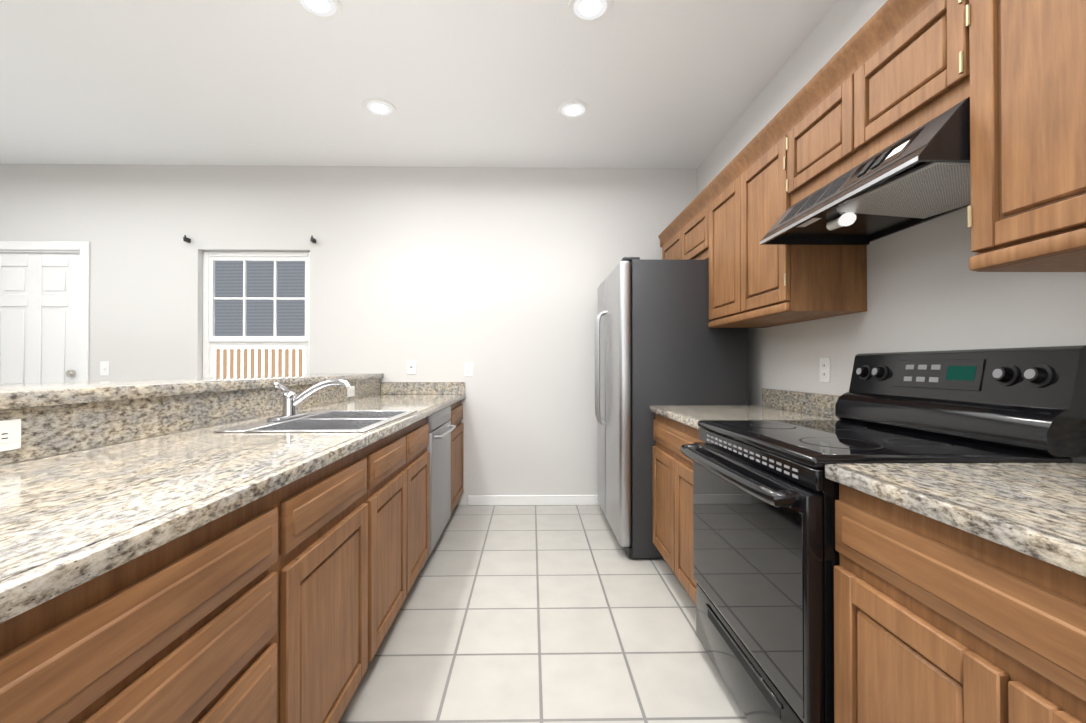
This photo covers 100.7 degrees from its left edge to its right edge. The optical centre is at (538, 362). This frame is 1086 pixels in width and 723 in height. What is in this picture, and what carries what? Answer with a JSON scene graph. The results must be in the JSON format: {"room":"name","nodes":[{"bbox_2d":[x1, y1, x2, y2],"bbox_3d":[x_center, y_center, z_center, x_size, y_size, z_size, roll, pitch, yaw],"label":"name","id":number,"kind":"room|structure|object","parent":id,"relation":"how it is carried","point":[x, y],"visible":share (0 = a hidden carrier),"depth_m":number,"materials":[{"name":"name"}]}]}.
{"room":"kitchen","nodes":[
{"label":"kitchen","id":0,"kind":"room"},
{"bbox_2d":[0,164,695,504],"bbox_3d":[-2.057,-0.221,3.761,7.045,2.790,0.150,0,0,-1],"label":"wall","id":1,"kind":"structure","parent":0,"point":[496,276],"depth_m":3.71,"materials":[{"name":"white paint"}]},
{"bbox_2d":[0,241,89,384],"bbox_3d":[-4.124,0.095,3.669,0.940,2.155,0.161,0,0,-1],"label":"door","id":2,"kind":"structure","parent":1,"relation":"attached to","point":[44,311],"depth_m":3.67,"materials":[{"name":"white wood"}]},
{"bbox_2d":[100,361,108,375],"bbox_3d":[-3.528,0.048,3.652,0.072,0.116,0.015,0,0,-1],"label":"light switch","id":3,"kind":"object","parent":1,"relation":"attached to","point":[104,368],"visible":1,"depth_m":3.65,"materials":[{"name":"white plastic"}]},
{"bbox_2d":[203,251,309,376],"bbox_3d":[-2.334,-0.266,3.719,0.950,1.319,0.135,0,0,-1],"label":"window","id":4,"kind":"structure","parent":1,"relation":"in","point":[256,313],"depth_m":3.77,"materials":[{"name":"white plastic"}]},
{"bbox_2d":[407,360,415,373],"bbox_3d":[-1.049,0.038,3.696,0.072,0.116,0.007,0,0,-1],"label":"outlet","id":5,"kind":"object","parent":1,"relation":"attached to","point":[411,366],"visible":1,"depth_m":3.69,"materials":[{"name":"white plastic"}]},
{"bbox_2d":[464,362,472,375],"bbox_3d":[-0.579,0.053,3.704,0.072,0.116,0.008,0,0,-1],"label":"duplex electrical outlet","id":6,"kind":"object","parent":1,"relation":"attached to","point":[468,368],"visible":1,"depth_m":3.70,"materials":[{"name":"white plastic"}]},
{"bbox_2d":[468,495,599,505],"bbox_3d":[-2.413,1.132,3.662,6.010,0.082,0.013,0,0,-1],"label":"baseboard","id":7,"kind":"structure","parent":1,"relation":"attached to","point":[486,500],"depth_m":3.69,"materials":[{"name":"white"}]},
{"bbox_2d":[0,0,837,168],"bbox_3d":[-2.004,-1.701,0.497,7.045,0.120,6.700,0,0,-1],"label":"ceiling","id":8,"kind":"structure","parent":0,"point":[675,84],"depth_m":2.58,"materials":[{"name":"white paint"}]},
{"bbox_2d":[294,0,341,19],"bbox_3d":[-1.001,-1.625,2.034,0.204,0.008,0.204,0,0,-1],"label":"recessed light","id":9,"kind":"object","parent":8,"relation":"in","point":[326,9],"visible":1,"depth_m":2.06,"materials":[{"name":"white"}]},
{"bbox_2d":[362,98,395,116],"bbox_3d":[-1.015,-1.619,2.863,0.204,0.008,0.204,0,0,-1],"label":"recessed light","id":10,"kind":"object","parent":8,"relation":"in","point":[379,107],"visible":1,"depth_m":2.85,"materials":[{"name":"white"}]},
{"bbox_2d":[557,100,588,118],"bbox_3d":[0.220,-1.619,2.884,0.204,0.008,0.204,0,0,-1],"label":"recessed light","id":11,"kind":"object","parent":8,"relation":"in","point":[572,109],"visible":1,"depth_m":2.87,"materials":[{"name":"white"}]},
{"bbox_2d":[568,0,612,22],"bbox_3d":[0.234,-1.625,2.054,0.204,0.008,0.204,0,0,-1],"label":"recessed light","id":12,"kind":"object","parent":8,"relation":"in","point":[587,11],"visible":1,"depth_m":2.07,"materials":[{"name":"white"}]},
{"bbox_2d":[338,505,748,722],"bbox_3d":[-2.004,1.209,0.475,7.045,0.120,6.700,0,0,-1],"label":"floor","id":13,"kind":"structure","parent":0,"point":[541,614],"depth_m":1.91,"materials":[{"name":"tile"}]},
{"bbox_2d":[0,473,311,722],"bbox_3d":[-0.907,0.710,0.625,0.676,0.880,0.912,0,0,-1],"label":"base cabinet","id":14,"kind":"object","parent":13,"relation":"on","point":[283,604],"depth_m":0.73,"materials":[{"name":"brown wood"}]},
{"bbox_2d":[0,382,465,623],"bbox_3d":[-0.912,0.209,1.500,0.688,0.134,4.398,0,0,-1],"label":"countertop","id":15,"kind":"structure","parent":14,"relation":"on","point":[70,521],"depth_m":0.87,"materials":[{"name":"stone"}]},
{"bbox_2d":[267,379,350,420],"bbox_3d":[-0.963,0.155,1.951,0.292,0.168,0.250,0,0,-1],"label":"faucet","id":16,"kind":"object","parent":15,"relation":"on","point":[291,400],"visible":1,"depth_m":1.94,"materials":[{"name":"silver metal"}]},
{"bbox_2d":[213,410,417,431],"bbox_3d":[-0.875,0.340,1.931,0.520,0.200,0.740,0,0,-1],"label":"sink","id":17,"kind":"object","parent":15,"relation":"in","point":[339,420],"visible":0.38,"depth_m":1.92,"materials":[{"name":"silver metal"}]},
{"bbox_2d":[0,373,383,465],"bbox_3d":[-1.495,0.614,1.477,0.515,1.085,4.418,0,0,-1],"label":"raised bar","id":18,"kind":"object","parent":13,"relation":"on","point":[59,418],"visible":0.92,"depth_m":1.44,"materials":[{"name":"beige stone"}]},
{"bbox_2d":[0,419,20,451],"bbox_3d":[-1.246,0.171,1.026,0.008,0.072,0.116,0,0,-1],"label":"outlet","id":19,"kind":"object","parent":18,"relation":"attached to","point":[10,434],"visible":1,"depth_m":1.06,"materials":[{"name":"white plastic"}]},
{"bbox_2d":[347,386,354,396],"bbox_3d":[-1.279,0.196,3.065,0.008,0.072,0.116,0,0,-1],"label":"outlet","id":20,"kind":"object","parent":18,"relation":"attached to","point":[350,391],"visible":0.98,"depth_m":3.07,"materials":[{"name":"white plastic"}]},
{"bbox_2d":[308,438,383,722],"bbox_3d":[-0.918,0.716,1.305,0.676,0.880,0.632,0,0,-1],"label":"base cabinet","id":21,"kind":"object","parent":13,"relation":"on","point":[346,570],"depth_m":1.35,"materials":[{"name":"brown wood"}]},
{"bbox_2d":[384,417,429,636],"bbox_3d":[-0.929,0.721,1.975,0.676,0.880,1.004,0,0,-1],"label":"base cabinet","id":22,"kind":"object","parent":13,"relation":"on","point":[406,455],"depth_m":1.99,"materials":[{"name":"brown wood"}]},
{"bbox_2d":[421,406,455,569],"bbox_3d":[-0.902,0.729,2.787,0.717,0.874,0.594,0,0,-1],"label":"dishwasher","id":23,"kind":"object","parent":13,"relation":"on","point":[441,428],"visible":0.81,"depth_m":2.71,"materials":[{"name":"grey metal"}]},
{"bbox_2d":[450,403,455,513],"bbox_3d":[-0.942,0.727,2.787,0.676,0.880,0.768,0,0,-1],"label":"base cabinet","id":24,"kind":"object","parent":13,"relation":"on","point":[453,407],"depth_m":3.24,"materials":[{"name":"brown wood"}]},
{"bbox_2d":[456,400,463,503],"bbox_3d":[-0.952,0.731,3.395,0.676,0.880,0.596,0,0,-1],"label":"base cabinet","id":25,"kind":"object","parent":13,"relation":"on","point":[459,407],"depth_m":3.51,"materials":[{"name":"brown wood"}]},
{"bbox_2d":[595,257,747,557],"bbox_3d":[0.817,0.265,3.108,0.829,1.778,0.913,0,0,-1],"label":"refrigerator","id":26,"kind":"object","parent":13,"relation":"on","point":[658,341],"visible":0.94,"depth_m":2.65,"materials":[{"name":"grey metal"}]},
{"bbox_2d":[653,413,696,604],"bbox_3d":[1.003,0.723,2.239,0.666,0.880,0.811,0,0,-1],"label":"base cabinet","id":27,"kind":"object","parent":13,"relation":"on","point":[672,470],"depth_m":2.24,"materials":[{"name":"brown wood"}]},
{"bbox_2d":[693,428,703,442],"bbox_3d":[1.016,0.717,1.450,0.666,0.880,0.896,0,0,-1],"label":"base cabinet","id":28,"kind":"object","parent":13,"relation":"on","point":[695,431],"depth_m":1.97,"materials":[{"name":"brown wood"}]},
{"bbox_2d":[680,345,1085,722],"bbox_3d":[0.948,0.559,1.450,0.791,1.195,0.754,0,0,-1],"label":"range","id":29,"kind":"object","parent":13,"relation":"on","point":[766,557],"visible":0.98,"depth_m":1.26,"materials":[{"name":"black metal"}]},
{"bbox_2d":[834,483,1085,722],"bbox_3d":[1.030,0.711,0.638,0.666,0.880,0.856,0,0,-1],"label":"base cabinet","id":30,"kind":"object","parent":13,"relation":"on","point":[935,621],"depth_m":0.78,"materials":[{"name":"brown wood"}]},
{"bbox_2d":[650,388,1085,576],"bbox_3d":[1.018,0.206,0.992,0.684,0.134,3.318,0,0,-1],"label":"countertop","id":31,"kind":"structure","parent":30,"relation":"on","point":[1036,510],"depth_m":0.86,"materials":[{"name":"stone"}]},
{"bbox_2d":[696,0,1085,462],"bbox_3d":[1.444,-0.246,0.538,0.150,2.790,6.390,0,0,-1],"label":"wall","id":32,"kind":"structure","parent":0,"point":[923,294],"depth_m":1.69,"materials":[{"name":"white paint"}]},
{"bbox_2d":[660,224,677,259],"bbox_3d":[1.155,-0.794,3.338,0.333,0.330,0.519,0,0,-1],"label":"upper cabinet","id":33,"kind":"object","parent":32,"relation":"attached to","point":[669,243],"depth_m":3.38,"materials":[{"name":"brown wood"}]},
{"bbox_2d":[678,200,705,259],"bbox_3d":[1.161,-0.797,2.923,0.333,0.330,0.519,0,0,-1],"label":"upper cabinet","id":34,"kind":"object","parent":32,"relation":"attached to","point":[692,226],"depth_m":2.91,"materials":[{"name":"brown wood"}]},
{"bbox_2d":[706,176,784,327],"bbox_3d":[1.170,-0.586,2.426,0.333,0.760,0.467,0,0,-1],"label":"upper cabinet","id":35,"kind":"object","parent":32,"relation":"attached to","point":[718,202],"depth_m":2.51,"materials":[{"name":"brown wood"}]},
{"bbox_2d":[730,124,866,323],"bbox_3d":[1.175,-0.589,2.078,0.333,0.760,0.467,0,0,-1],"label":"upper cabinet","id":36,"kind":"object","parent":32,"relation":"attached to","point":[770,284],"depth_m":1.96,"materials":[{"name":"brown wood"}]},
{"bbox_2d":[782,72,833,211],"bbox_3d":[1.183,-0.804,1.629,0.333,0.335,0.432,0,0,-1],"label":"upper cabinet","id":37,"kind":"object","parent":32,"relation":"attached to","point":[808,132],"depth_m":1.70,"materials":[{"name":"brown wood"}]},
{"bbox_2d":[760,97,970,244],"bbox_3d":[1.128,-0.551,1.462,0.446,0.172,0.756,0,0,-1],"label":"range hood","id":38,"kind":"object","parent":37,"relation":"attached to","point":[919,175],"visible":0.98,"depth_m":1.35,"materials":[{"name":"black metal"}]},
{"bbox_2d":[820,357,829,382],"bbox_3d":[1.338,0.034,2.109,0.008,0.116,0.072,0,0,-1],"label":"outlet","id":39,"kind":"object","parent":32,"relation":"attached to","point":[825,369],"visible":1,"depth_m":2.10,"materials":[{"name":"white plastic"}]},
{"bbox_2d":[834,0,953,179],"bbox_3d":[1.188,-0.807,1.299,0.333,0.335,0.433,0,0,-1],"label":"upper cabinet","id":40,"kind":"object","parent":32,"relation":"attached to","point":[888,73],"depth_m":1.30,"materials":[{"name":"brown wood"}]},
{"bbox_2d":[954,0,1085,271],"bbox_3d":[1.195,-0.598,0.852,0.333,0.760,0.455,0,0,-1],"label":"upper cabinet","id":41,"kind":"object","parent":32,"relation":"attached to","point":[1020,64],"depth_m":0.96,"materials":[{"name":"brown wood"}]}
]}

